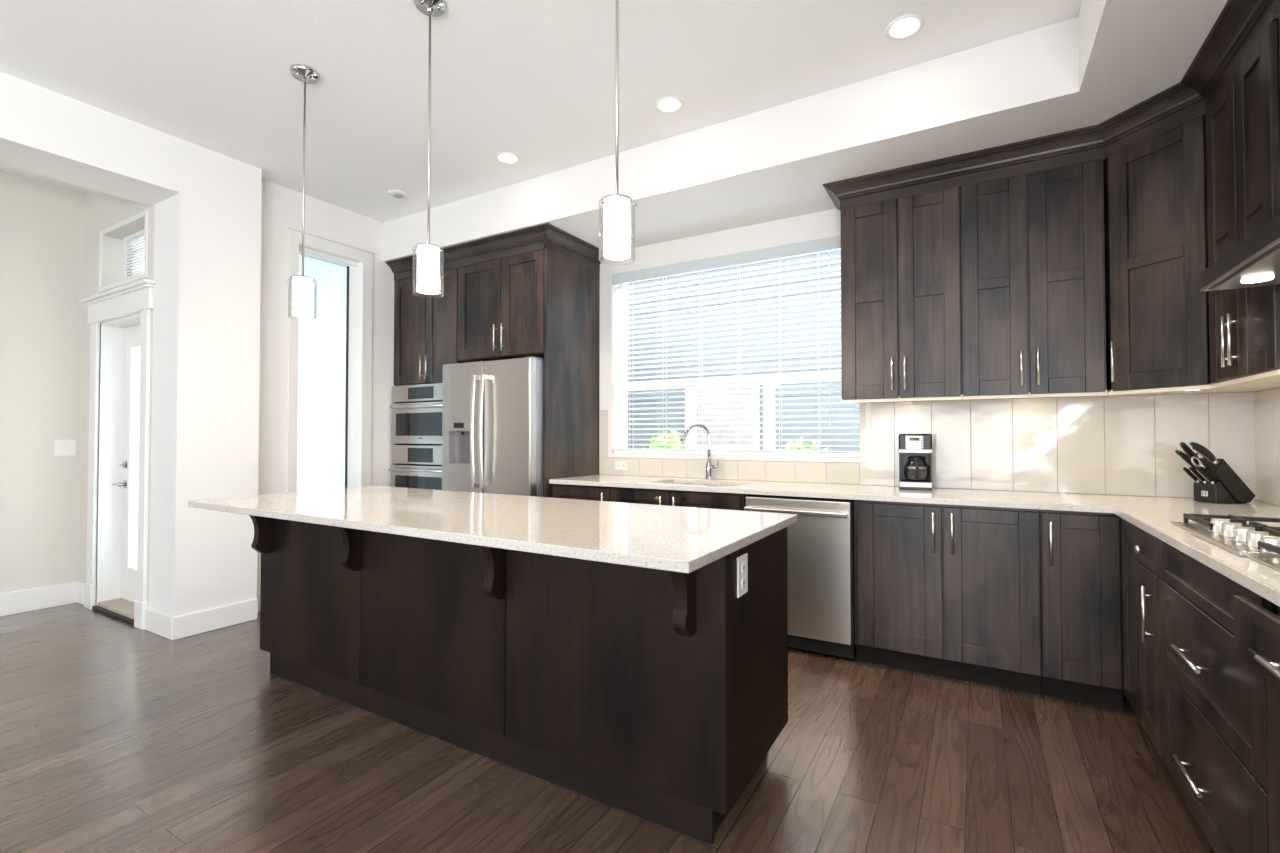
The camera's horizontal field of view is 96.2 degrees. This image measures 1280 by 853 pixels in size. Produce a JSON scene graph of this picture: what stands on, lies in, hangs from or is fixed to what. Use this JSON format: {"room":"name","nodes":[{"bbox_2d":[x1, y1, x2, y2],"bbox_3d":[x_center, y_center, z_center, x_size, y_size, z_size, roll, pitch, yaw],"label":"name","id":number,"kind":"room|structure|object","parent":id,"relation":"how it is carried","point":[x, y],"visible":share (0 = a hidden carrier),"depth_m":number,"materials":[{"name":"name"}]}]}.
{"room":"kitchen","nodes":[
{"label":"kitchen","id":0,"kind":"room"},
{"bbox_2d":[0,170,85,592],"bbox_3d":[-5.716,-0.268,1.793,0.200,3.040,6.300,-1,-1,30],"label":"wall","id":1,"kind":"structure","parent":0,"point":[42,224],"depth_m":4.07,"materials":[{"name":"white paint"}]},
{"bbox_2d":[0,581,83,616],"bbox_3d":[-5.636,1.171,1.593,0.115,0.155,6.080,-1,-1,30],"label":"baseboard","id":2,"kind":"structure","parent":1,"relation":"attached to","point":[15,602],"depth_m":4.06,"materials":[{"name":"white wood"}]},
{"bbox_2d":[54,440,75,455],"bbox_3d":[-4.188,0.154,4.183,0.010,0.116,0.116,-1,-1,30],"label":"light switch","id":3,"kind":"object","parent":1,"relation":"attached to","point":[61,447],"visible":1,"depth_m":4.18,"materials":[{"name":"white plastic"}]},
{"bbox_2d":[79,190,154,607],"bbox_3d":[-3.576,-0.228,4.062,1.195,3.040,0.220,-1,-1,30],"label":"wall","id":4,"kind":"structure","parent":0,"point":[103,210],"depth_m":4.18,"materials":[{"name":"white paint"}]},
{"bbox_2d":[79,279,155,629],"bbox_3d":[-3.523,0.184,3.992,1.120,2.215,0.285,-1,-1,30],"label":"door","id":5,"kind":"structure","parent":4,"relation":"in","point":[121,486],"depth_m":4.11,"materials":[{"name":"white painted wood"},{"name":"glass"},{"name":"metal"}]},
{"bbox_2d":[99,210,147,292],"bbox_3d":[-3.498,-1.184,4.005,0.795,0.440,0.188,-1,-1,30],"label":"window","id":6,"kind":"structure","parent":4,"relation":"in","point":[124,281],"depth_m":3.94,"materials":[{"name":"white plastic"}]},
{"bbox_2d":[123,229,143,278],"bbox_3d":[-3.479,-1.203,4.019,0.613,0.338,0.024,-1,-1,30],"label":"window blind","id":7,"kind":"object","parent":6,"relation":"attached to","point":[138,235],"visible":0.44,"depth_m":4.09,"materials":[{"name":"white plastic"}]},
{"bbox_2d":[0,71,261,616],"bbox_3d":[-4.404,-0.279,1.163,0.410,3.040,6.540,-1,-1,30],"label":"wall","id":8,"kind":"structure","parent":0,"point":[208,203],"depth_m":3.58,"materials":[{"name":"white paint"}]},
{"bbox_2d":[145,592,259,639],"bbox_3d":[-2.562,1.228,4.232,0.396,0.135,1.616,-1,-1,30],"label":"baseboard","id":9,"kind":"structure","parent":8,"relation":"attached to","point":[164,625],"depth_m":3.59,"materials":[{"name":"white wood"}]},
{"bbox_2d":[257,179,394,591],"bbox_3d":[-2.286,-0.213,4.882,0.200,3.040,2.020,-1,-1,30],"label":"wall","id":10,"kind":"structure","parent":0,"point":[281,209],"depth_m":4.24,"materials":[{"name":"white paint"}]},
{"bbox_2d":[286,227,374,492],"bbox_3d":[-2.451,-0.092,4.504,0.175,2.725,0.685,-1,-1,30],"label":"window","id":11,"kind":"structure","parent":10,"relation":"in","point":[321,351],"depth_m":4.55,"materials":[{"name":"white"}]},
{"bbox_2d":[0,0,1081,253],"bbox_3d":[-2.653,-1.858,1.242,8.600,0.120,8.800,-1,-1,30],"label":"ceiling","id":12,"kind":"structure","parent":0,"point":[532,80],"depth_m":2.82,"materials":[{"name":"white paint"}]},
{"bbox_2d":[286,64,319,320],"bbox_3d":[-1.673,-1.153,2.857,0.136,1.231,0.134,-1,-1,30],"label":"pendant lamp","id":13,"kind":"object","parent":12,"relation":"hanging from","point":[302,285],"visible":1,"depth_m":2.83,"materials":[{"name":"silver metal"}]},
{"bbox_2d":[388,190,408,198],"bbox_3d":[-1.809,-1.733,4.299,0.144,0.021,0.144,-1,-1,30],"label":"smoke detector","id":14,"kind":"object","parent":12,"relation":"attached to","point":[400,194],"visible":1,"depth_m":4.28,"materials":[{"name":"white plastic"}]},
{"bbox_2d":[411,0,446,297],"bbox_3d":[-0.877,-1.161,2.390,0.136,1.231,0.134,-1,-1,30],"label":"pendant lamp","id":15,"kind":"object","parent":12,"relation":"hanging from","point":[428,255],"visible":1,"depth_m":2.38,"materials":[{"name":"white glass"}]},
{"bbox_2d":[496,152,519,163],"bbox_3d":[-0.863,-1.750,3.747,0.156,0.008,0.156,-1,-1,30],"label":"recessed light","id":16,"kind":"object","parent":12,"relation":"in","point":[503,157],"visible":1,"depth_m":3.74,"materials":[{"name":"white"}]},
{"bbox_2d":[499,154,515,161],"bbox_3d":[-0.863,-1.750,3.747,0.110,0.003,0.110,-1,-1,30],"label":"diffuser","id":17,"kind":"object","parent":16,"relation":"attached to","point":[502,157],"depth_m":3.74,"materials":[{"name":"white plastic"}]},
{"bbox_2d":[599,0,636,262],"bbox_3d":[-0.076,-1.169,1.920,0.136,1.231,0.134,-1,-1,30],"label":"pendant lamp","id":18,"kind":"object","parent":12,"relation":"hanging from","point":[616,207],"visible":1,"depth_m":1.89,"materials":[{"name":"white glass"}]},
{"bbox_2d":[655,96,682,112],"bbox_3d":[0.159,-1.760,3.145,0.156,0.008,0.156,-1,-1,30],"label":"recessed light","id":19,"kind":"object","parent":12,"relation":"in","point":[667,104],"visible":1,"depth_m":3.14,"materials":[{"name":"white"}]},
{"bbox_2d":[659,99,678,110],"bbox_3d":[0.159,-1.761,3.145,0.110,0.003,0.110,-1,-1,30],"label":"diffuser","id":20,"kind":"object","parent":19,"relation":"attached to","point":[664,104],"depth_m":3.14,"materials":[{"name":"white plastic"}]},
{"bbox_2d":[886,14,923,39],"bbox_3d":[1.175,-1.771,2.548,0.156,0.008,0.156,-1,-1,30],"label":"recessed light","id":21,"kind":"object","parent":12,"relation":"in","point":[905,26],"visible":1,"depth_m":2.54,"materials":[{"name":"white plastic"}]},
{"bbox_2d":[891,18,917,35],"bbox_3d":[1.175,-1.771,2.548,0.110,0.003,0.110,-1,-1,30],"label":"diffuser","id":22,"kind":"object","parent":21,"relation":"attached to","point":[902,26],"depth_m":2.55,"materials":[{"name":"white plastic"}]},
{"bbox_2d":[0,603,1214,852],"bbox_3d":[-2.653,1.301,1.186,8.600,0.120,8.800,-1,-1,30],"label":"floor","id":23,"kind":"structure","parent":0,"point":[117,736],"depth_m":2.09,"materials":[{"name":"brown wood"}]},
{"bbox_2d":[394,268,466,444],"bbox_3d":[-1.633,0.009,5.018,0.778,2.600,0.708,-1,-1,30],"label":"tall cabinet","id":24,"kind":"object","parent":23,"relation":"on","point":[425,325],"visible":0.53,"depth_m":4.76,"materials":[{"name":"brown wood"}]},
{"bbox_2d":[389,444,441,489],"bbox_3d":[-1.665,0.533,4.953,0.740,0.749,0.656,-1,-1,30],"label":"wall oven","id":25,"kind":"object","parent":24,"relation":"in","point":[416,466],"visible":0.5,"depth_m":4.73,"materials":[{"name":"grey metal"}]},
{"bbox_2d":[389,383,442,443],"bbox_3d":[-1.665,-0.097,4.964,0.740,0.493,0.656,-1,-1,30],"label":"microwave oven","id":26,"kind":"object","parent":24,"relation":"in","point":[416,413],"visible":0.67,"depth_m":4.74,"materials":[{"name":"grey metal"}]},
{"bbox_2d":[442,356,543,496],"bbox_3d":[-0.964,0.409,4.491,0.885,1.782,0.858,-1,-1,30],"label":"refrigerator","id":27,"kind":"object","parent":23,"relation":"on","point":[493,411],"visible":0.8,"depth_m":4.13,"materials":[{"name":"grey metal"}]},
{"bbox_2d":[249,515,787,844],"bbox_3d":[-0.747,0.824,2.568,2.608,0.884,0.879,-1,-1,30],"label":"kitchen island","id":28,"kind":"object","parent":23,"relation":"on","point":[657,696],"visible":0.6,"depth_m":2.06,"materials":[{"name":"brown wood"}]},
{"bbox_2d":[188,486,797,572],"bbox_3d":[-0.767,0.364,2.496,2.635,0.030,0.990,-1,-1,30],"label":"island countertop","id":29,"kind":"structure","parent":28,"relation":"on","point":[681,539],"depth_m":2.12,"materials":[{"name":"stone"}]},
{"bbox_2d":[737,553,747,597],"bbox_3d":[0.325,0.470,1.816,0.009,0.125,0.085,-1,-1,30],"label":"electrical outlet","id":30,"kind":"object","parent":28,"relation":"attached to","point":[742,561],"visible":1,"depth_m":1.80,"materials":[{"name":"white plastic"}]},
{"bbox_2d":[742,562,745,572],"bbox_3d":[0.327,0.446,1.815,0.004,0.030,0.030,-1,-1,30],"label":"socket","id":31,"kind":"object","parent":30,"relation":"attached to","point":[743,563],"depth_m":1.82,"materials":[{"name":"white plastic"}]},
{"bbox_2d":[742,577,745,588],"bbox_3d":[0.327,0.494,1.815,0.004,0.030,0.030,-1,-1,30],"label":"socket","id":32,"kind":"object","parent":30,"relation":"attached to","point":[743,578],"depth_m":1.82,"materials":[{"name":"white plastic"}]},
{"bbox_2d":[544,244,599,497],"bbox_3d":[-0.509,-0.002,4.383,0.020,2.600,0.674,-1,-1,30],"label":"end panel","id":33,"kind":"object","parent":23,"relation":"on","point":[571,287],"visible":0.58,"depth_m":4.34,"materials":[{"name":"brown wood"}]},
{"bbox_2d":[552,484,610,501],"bbox_3d":[-0.278,0.854,4.237,0.495,0.884,0.638,-1,-1,30],"label":"base cabinet","id":34,"kind":"object","parent":23,"relation":"on","point":[582,492],"visible":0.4,"depth_m":4.00,"materials":[{"name":"brown wood"}]},
{"bbox_2d":[549,474,1279,606],"bbox_3d":[0.405,0.358,2.156,3.797,0.030,3.579,-1,-1,30],"label":"countertop","id":35,"kind":"structure","parent":34,"relation":"on","point":[1153,515],"depth_m":2.75,"materials":[{"name":"stone"}]},
{"bbox_2d":[679,424,719,479],"bbox_3d":[0.421,0.179,4.080,0.284,0.398,0.076,0,-1,2],"label":"faucet","id":36,"kind":"object","parent":35,"relation":"on","point":[709,466],"visible":1,"depth_m":4.07,"materials":[{"name":"silver metal"}]},
{"bbox_2d":[677,483,747,506],"bbox_3d":[0.416,0.491,3.858,0.629,0.174,0.394,-1,-1,30],"label":"sink","id":37,"kind":"object","parent":35,"relation":"in","point":[677,483],"visible":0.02,"depth_m":3.98,"materials":[{"name":"silver metal"}]},
{"bbox_2d":[898,434,932,490],"bbox_3d":[1.614,0.204,3.368,0.178,0.322,0.200,0,-1,25],"label":"coffee maker","id":38,"kind":"object","parent":35,"relation":"on","point":[909,444],"visible":1,"depth_m":3.31,"materials":[{"name":"black plastic"}]},
{"bbox_2d":[904,456,929,480],"bbox_3d":[1.612,0.243,3.342,0.136,0.140,0.136,0,-1,-18],"label":"coffee carafe","id":39,"kind":"object","parent":38,"relation":"on","point":[916,458],"visible":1,"depth_m":3.30,"materials":[{"name":"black glass"}]},
{"bbox_2d":[1193,458,1254,503],"bbox_3d":[2.706,0.250,2.663,0.194,0.205,0.105,0,-1,-3],"label":"knife block","id":40,"kind":"object","parent":35,"relation":"on","point":[1228,487],"visible":0.97,"depth_m":2.61,"materials":[{"name":"black wood"}]},
{"bbox_2d":[1177,451,1195,468],"bbox_3d":[2.566,0.166,2.684,0.116,0.101,0.016,0,-1,-3],"label":"knife","id":41,"kind":"object","parent":40,"relation":"in","point":[1183,456],"visible":0.7,"depth_m":2.68,"materials":[{"name":"black plastic"}]},
{"bbox_2d":[1180,442,1202,465],"bbox_3d":[2.584,0.132,2.687,0.116,0.121,0.020,0,-1,-3],"label":"knife","id":42,"kind":"object","parent":40,"relation":"in","point":[1184,446],"visible":0.77,"depth_m":2.68,"materials":[{"name":"black plastic"}]},
{"bbox_2d":[1183,467,1199,482],"bbox_3d":[2.591,0.233,2.694,0.088,0.084,0.014,0,-1,-3],"label":"knife","id":43,"kind":"object","parent":40,"relation":"in","point":[1187,471],"visible":0.96,"depth_m":2.69,"materials":[{"name":"black plastic"}]},
{"bbox_2d":[1189,467,1206,482],"bbox_3d":[2.590,0.230,2.661,0.093,0.088,0.014,0,-1,-3],"label":"knife","id":44,"kind":"object","parent":40,"relation":"in","point":[1195,472],"visible":0.98,"depth_m":2.66,"materials":[{"name":"black plastic"}]},
{"bbox_2d":[1191,452,1207,468],"bbox_3d":[2.583,0.159,2.648,0.082,0.083,0.010,0,-1,-3],"label":"scissors","id":45,"kind":"object","parent":40,"relation":"in","point":[1204,465],"visible":0.97,"depth_m":2.65,"materials":[{"name":"white plastic"}]},
{"bbox_2d":[1189,442,1216,459],"bbox_3d":[2.591,0.119,2.638,0.136,0.099,0.018,0,-1,-3],"label":"knife","id":46,"kind":"object","parent":40,"relation":"in","point":[1192,444],"visible":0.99,"depth_m":2.63,"materials":[{"name":"black plastic"}]},
{"bbox_2d":[1192,446,1217,463],"bbox_3d":[2.588,0.134,2.627,0.127,0.093,0.018,0,-1,-3],"label":"knife","id":47,"kind":"object","parent":40,"relation":"in","point":[1206,454],"visible":1,"depth_m":2.62,"materials":[{"name":"black plastic"}]},
{"bbox_2d":[1195,466,1214,483],"bbox_3d":[2.589,0.227,2.628,0.097,0.092,0.014,0,-1,-3],"label":"knife","id":48,"kind":"object","parent":40,"relation":"in","point":[1202,472],"visible":1,"depth_m":2.62,"materials":[{"name":"black plastic"}]},
{"bbox_2d":[1171,513,1279,570],"bbox_3d":[1.855,0.304,1.498,0.532,0.054,0.910,-1,-1,30],"label":"gas cooktop","id":49,"kind":"object","parent":35,"relation":"in","point":[1259,542],"visible":1,"depth_m":1.63,"materials":[{"name":"silver metal"}]},
{"bbox_2d":[610,487,744,510],"bbox_3d":[0.344,0.847,3.872,0.943,0.884,0.638,-1,-1,30],"label":"base cabinet","id":50,"kind":"object","parent":23,"relation":"on","point":[713,500],"visible":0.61,"depth_m":3.61,"materials":[{"name":"brown wood"}]},
{"bbox_2d":[744,494,856,658],"bbox_3d":[1.013,0.839,3.459,0.600,0.865,0.632,-1,-1,30],"label":"dishwasher","id":51,"kind":"object","parent":23,"relation":"on","point":[820,545],"visible":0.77,"depth_m":3.17,"materials":[{"name":"silver metal"}]},
{"bbox_2d":[854,500,1040,694],"bbox_3d":[1.643,0.834,3.110,0.825,0.884,0.638,-1,-1,30],"label":"base cabinet","id":52,"kind":"object","parent":23,"relation":"on","point":[944,590],"visible":0.99,"depth_m":2.85,"materials":[{"name":"brown wood"}]},
{"bbox_2d":[1039,509,1123,709],"bbox_3d":[2.131,0.828,2.824,0.298,0.884,0.638,-1,-1,30],"label":"base cabinet","id":53,"kind":"object","parent":23,"relation":"on","point":[1082,658],"visible":0.97,"depth_m":2.59,"materials":[{"name":"brown wood"}]},
{"bbox_2d":[1121,518,1139,719],"bbox_3d":[2.279,0.818,2.217,0.600,0.884,0.283,-1,-1,30],"label":"base cabinet","id":54,"kind":"object","parent":23,"relation":"on","point":[1129,531],"visible":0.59,"depth_m":2.39,"materials":[{"name":"brown wood"}]},
{"bbox_2d":[1135,527,1160,756],"bbox_3d":[2.115,0.813,1.974,0.638,0.884,0.298,-1,-1,30],"label":"base cabinet","id":55,"kind":"object","parent":23,"relation":"on","point":[1146,549],"visible":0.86,"depth_m":2.11,"materials":[{"name":"brown wood"}]},
{"bbox_2d":[1158,539,1277,852],"bbox_3d":[1.823,0.804,1.476,0.638,0.884,0.853,-1,-1,30],"label":"base cabinet","id":56,"kind":"object","parent":23,"relation":"on","point":[1213,703],"visible":0.84,"depth_m":1.56,"materials":[{"name":"brown wood"}]},
{"bbox_2d":[1234,595,1279,852],"bbox_3d":[1.434,0.793,0.861,0.686,0.884,0.598,-1,-1,30],"label":"base cabinet","id":57,"kind":"object","parent":23,"relation":"on","point":[1256,628],"visible":1,"depth_m":1.21,"materials":[{"name":"brown wood"}]},
{"bbox_2d":[382,0,1227,261],"bbox_3d":[-1.536,-1.645,0.559,5.495,0.329,8.360,-1,-1,30],"label":"soffit","id":58,"kind":"structure","parent":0,"point":[1087,69],"depth_m":2.99,"materials":[{"name":"white paint"}]},
{"bbox_2d":[599,209,1253,500],"bbox_3d":[0.630,-0.225,4.226,5.495,3.040,0.200,-1,-1,30],"label":"wall","id":59,"kind":"structure","parent":0,"point":[828,221],"depth_m":4.22,"materials":[{"name":"white paint"}]},
{"bbox_2d":[457,249,543,361],"bbox_3d":[-0.912,-0.909,4.611,0.886,0.778,0.708,-1,-1,30],"label":"upper cabinet","id":60,"kind":"object","parent":59,"relation":"attached to","point":[501,301],"visible":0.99,"depth_m":4.31,"materials":[{"name":"brown wood"}]},
{"bbox_2d":[386,223,603,280],"bbox_3d":[-1.214,-1.334,4.771,1.776,0.141,0.757,-1,-1,30],"label":"crown molding","id":61,"kind":"structure","parent":60,"relation":"attached to","point":[531,239],"depth_m":4.37,"materials":[{"name":"brown wood"}]},
{"bbox_2d":[608,231,871,462],"bbox_3d":[0.646,-0.510,4.198,1.985,1.500,0.182,-1,-1,30],"label":"window","id":62,"kind":"structure","parent":59,"relation":"in","point":[612,411],"depth_m":4.36,"materials":[{"name":"white plastic"}]},
{"bbox_2d":[612,235,859,456],"bbox_3d":[0.619,-0.514,4.152,1.913,1.440,0.075,-1,-1,30],"label":"window blind","id":63,"kind":"object","parent":62,"relation":"attached to","point":[829,243],"visible":0.79,"depth_m":4.10,"materials":[{"name":"white plastic"}]},
{"bbox_2d":[841,187,961,402],"bbox_3d":[1.530,-0.730,3.369,0.623,1.181,0.383,-1,-1,30],"label":"upper cabinet","id":64,"kind":"object","parent":59,"relation":"attached to","point":[901,310],"visible":0.98,"depth_m":3.22,"materials":[{"name":"brown wood"}]},
{"bbox_2d":[822,0,1279,210],"bbox_3d":[1.835,-1.375,2.447,1.035,0.141,2.781,0,-1,-14],"label":"crown molding","id":65,"kind":"structure","parent":64,"relation":"attached to","point":[1240,23],"depth_m":2.77,"materials":[{"name":"brown wood"}]},
{"bbox_2d":[599,392,1256,500],"bbox_3d":[1.310,0.111,3.700,3.797,0.518,0.010,-1,-1,30],"label":"backsplash","id":66,"kind":"structure","parent":59,"relation":"attached to","point":[1106,445],"depth_m":3.16,"materials":[{"name":"beige tile"}]},
{"bbox_2d":[615,461,626,469],"bbox_3d":[-0.150,0.309,4.541,0.115,0.072,0.009,-1,-1,30],"label":"electrical outlet","id":67,"kind":"object","parent":66,"relation":"attached to","point":[619,465],"visible":1,"depth_m":4.54,"materials":[{"name":"white plastic"}]},
{"bbox_2d":[960,160,1106,399],"bbox_3d":[2.063,-0.735,3.057,0.611,1.181,0.383,-1,-1,30],"label":"upper cabinet","id":68,"kind":"object","parent":59,"relation":"attached to","point":[1033,248],"visible":1,"depth_m":2.91,"materials":[{"name":"brown wood"}]},
{"bbox_2d":[1103,115,1279,395],"bbox_3d":[2.528,-0.743,2.643,0.608,1.181,0.623,-1,-1,30],"label":"upper cabinet","id":69,"kind":"object","parent":59,"relation":"attached to","point":[1156,234],"visible":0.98,"depth_m":2.57,"materials":[{"name":"brown wood"}]},
{"bbox_3d":[0.971,-0.315,-0.819,0.200,3.040,8.560,-1,-1,30],"label":"wall","id":70,"kind":"structure","parent":0,"visible":0},
{"bbox_2d":[1205,18,1279,387],"bbox_3d":[2.318,-0.753,2.041,0.363,1.181,0.622,-1,-1,30],"label":"upper cabinet","id":71,"kind":"object","parent":70,"relation":"attached to","point":[1243,121],"visible":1,"depth_m":2.05,"materials":[{"name":"brown wood"}]},
{"bbox_2d":[1254,388,1279,505],"bbox_3d":[2.219,0.072,1.509,0.010,0.518,2.849,-1,-1,30],"label":"backsplash","id":72,"kind":"structure","parent":70,"relation":"attached to","point":[1266,402],"depth_m":2.62,"materials":[{"name":"beige tile"}]},
{"bbox_3d":[2.013,-1.031,1.340,0.175,0.650,0.898,-1,-1,30],"label":"upper cabinet","id":73,"kind":"object","parent":70,"relation":"attached to","visible":0},
{"bbox_2d":[1200,215,1279,291],"bbox_3d":[1.869,-0.576,1.413,0.501,0.247,0.904,-1,-1,30],"label":"range hood","id":74,"kind":"object","parent":73,"relation":"attached to","point":[1255,262],"visible":1,"depth_m":1.67,"materials":[{"name":"brown wood"}]},
{"bbox_2d":[1241,276,1273,282],"bbox_3d":[1.890,-0.450,1.757,0.068,0.005,0.068,-1,-1,30],"label":"lamp","id":75,"kind":"object","parent":74,"relation":"on","point":[1248,279],"depth_m":1.75,"materials":[{"name":"white"}]},
{"label":"outside","id":76,"kind":"structure","parent":0,"visible":0},
{"bbox_3d":[2.013,1.857,13.281,50.000,0.200,55.000,-1,-1,30],"label":"ground","id":77,"kind":"structure","parent":76,"visible":0},
{"bbox_2d":[643,430,684,448],"bbox_3d":[0.315,0.828,6.169,0.729,1.603,0.692,-1,-1,30],"label":"shrub","id":78,"kind":"object","parent":77,"relation":"on","point":[672,431],"visible":0.12,"depth_m":6.09,"materials":[{"name":"green plant"}]},
{"bbox_2d":[627,250,859,450],"bbox_3d":[2.220,-1.157,9.734,13.800,5.700,6.000,-1,-1,30],"label":"house","id":79,"kind":"structure","parent":77,"relation":"on","point":[853,405],"depth_m":7.34,"materials":[{"name":"grey"}]},
{"bbox_2d":[696,385,753,444],"bbox_3d":[1.058,-0.173,7.439,0.860,0.810,0.007,-1,-1,30],"label":"window shade","id":80,"kind":"object","parent":79,"relation":"hanging from","point":[746,425],"depth_m":7.40,"materials":[{"name":"grey"}]},
{"bbox_2d":[780,436,828,450],"bbox_3d":[1.529,0.851,5.463,0.797,1.532,0.826,-1,-1,30],"label":"shrub","id":81,"kind":"object","parent":77,"relation":"on","point":[791,442],"visible":0.02,"depth_m":5.42,"materials":[{"name":"green plant"}]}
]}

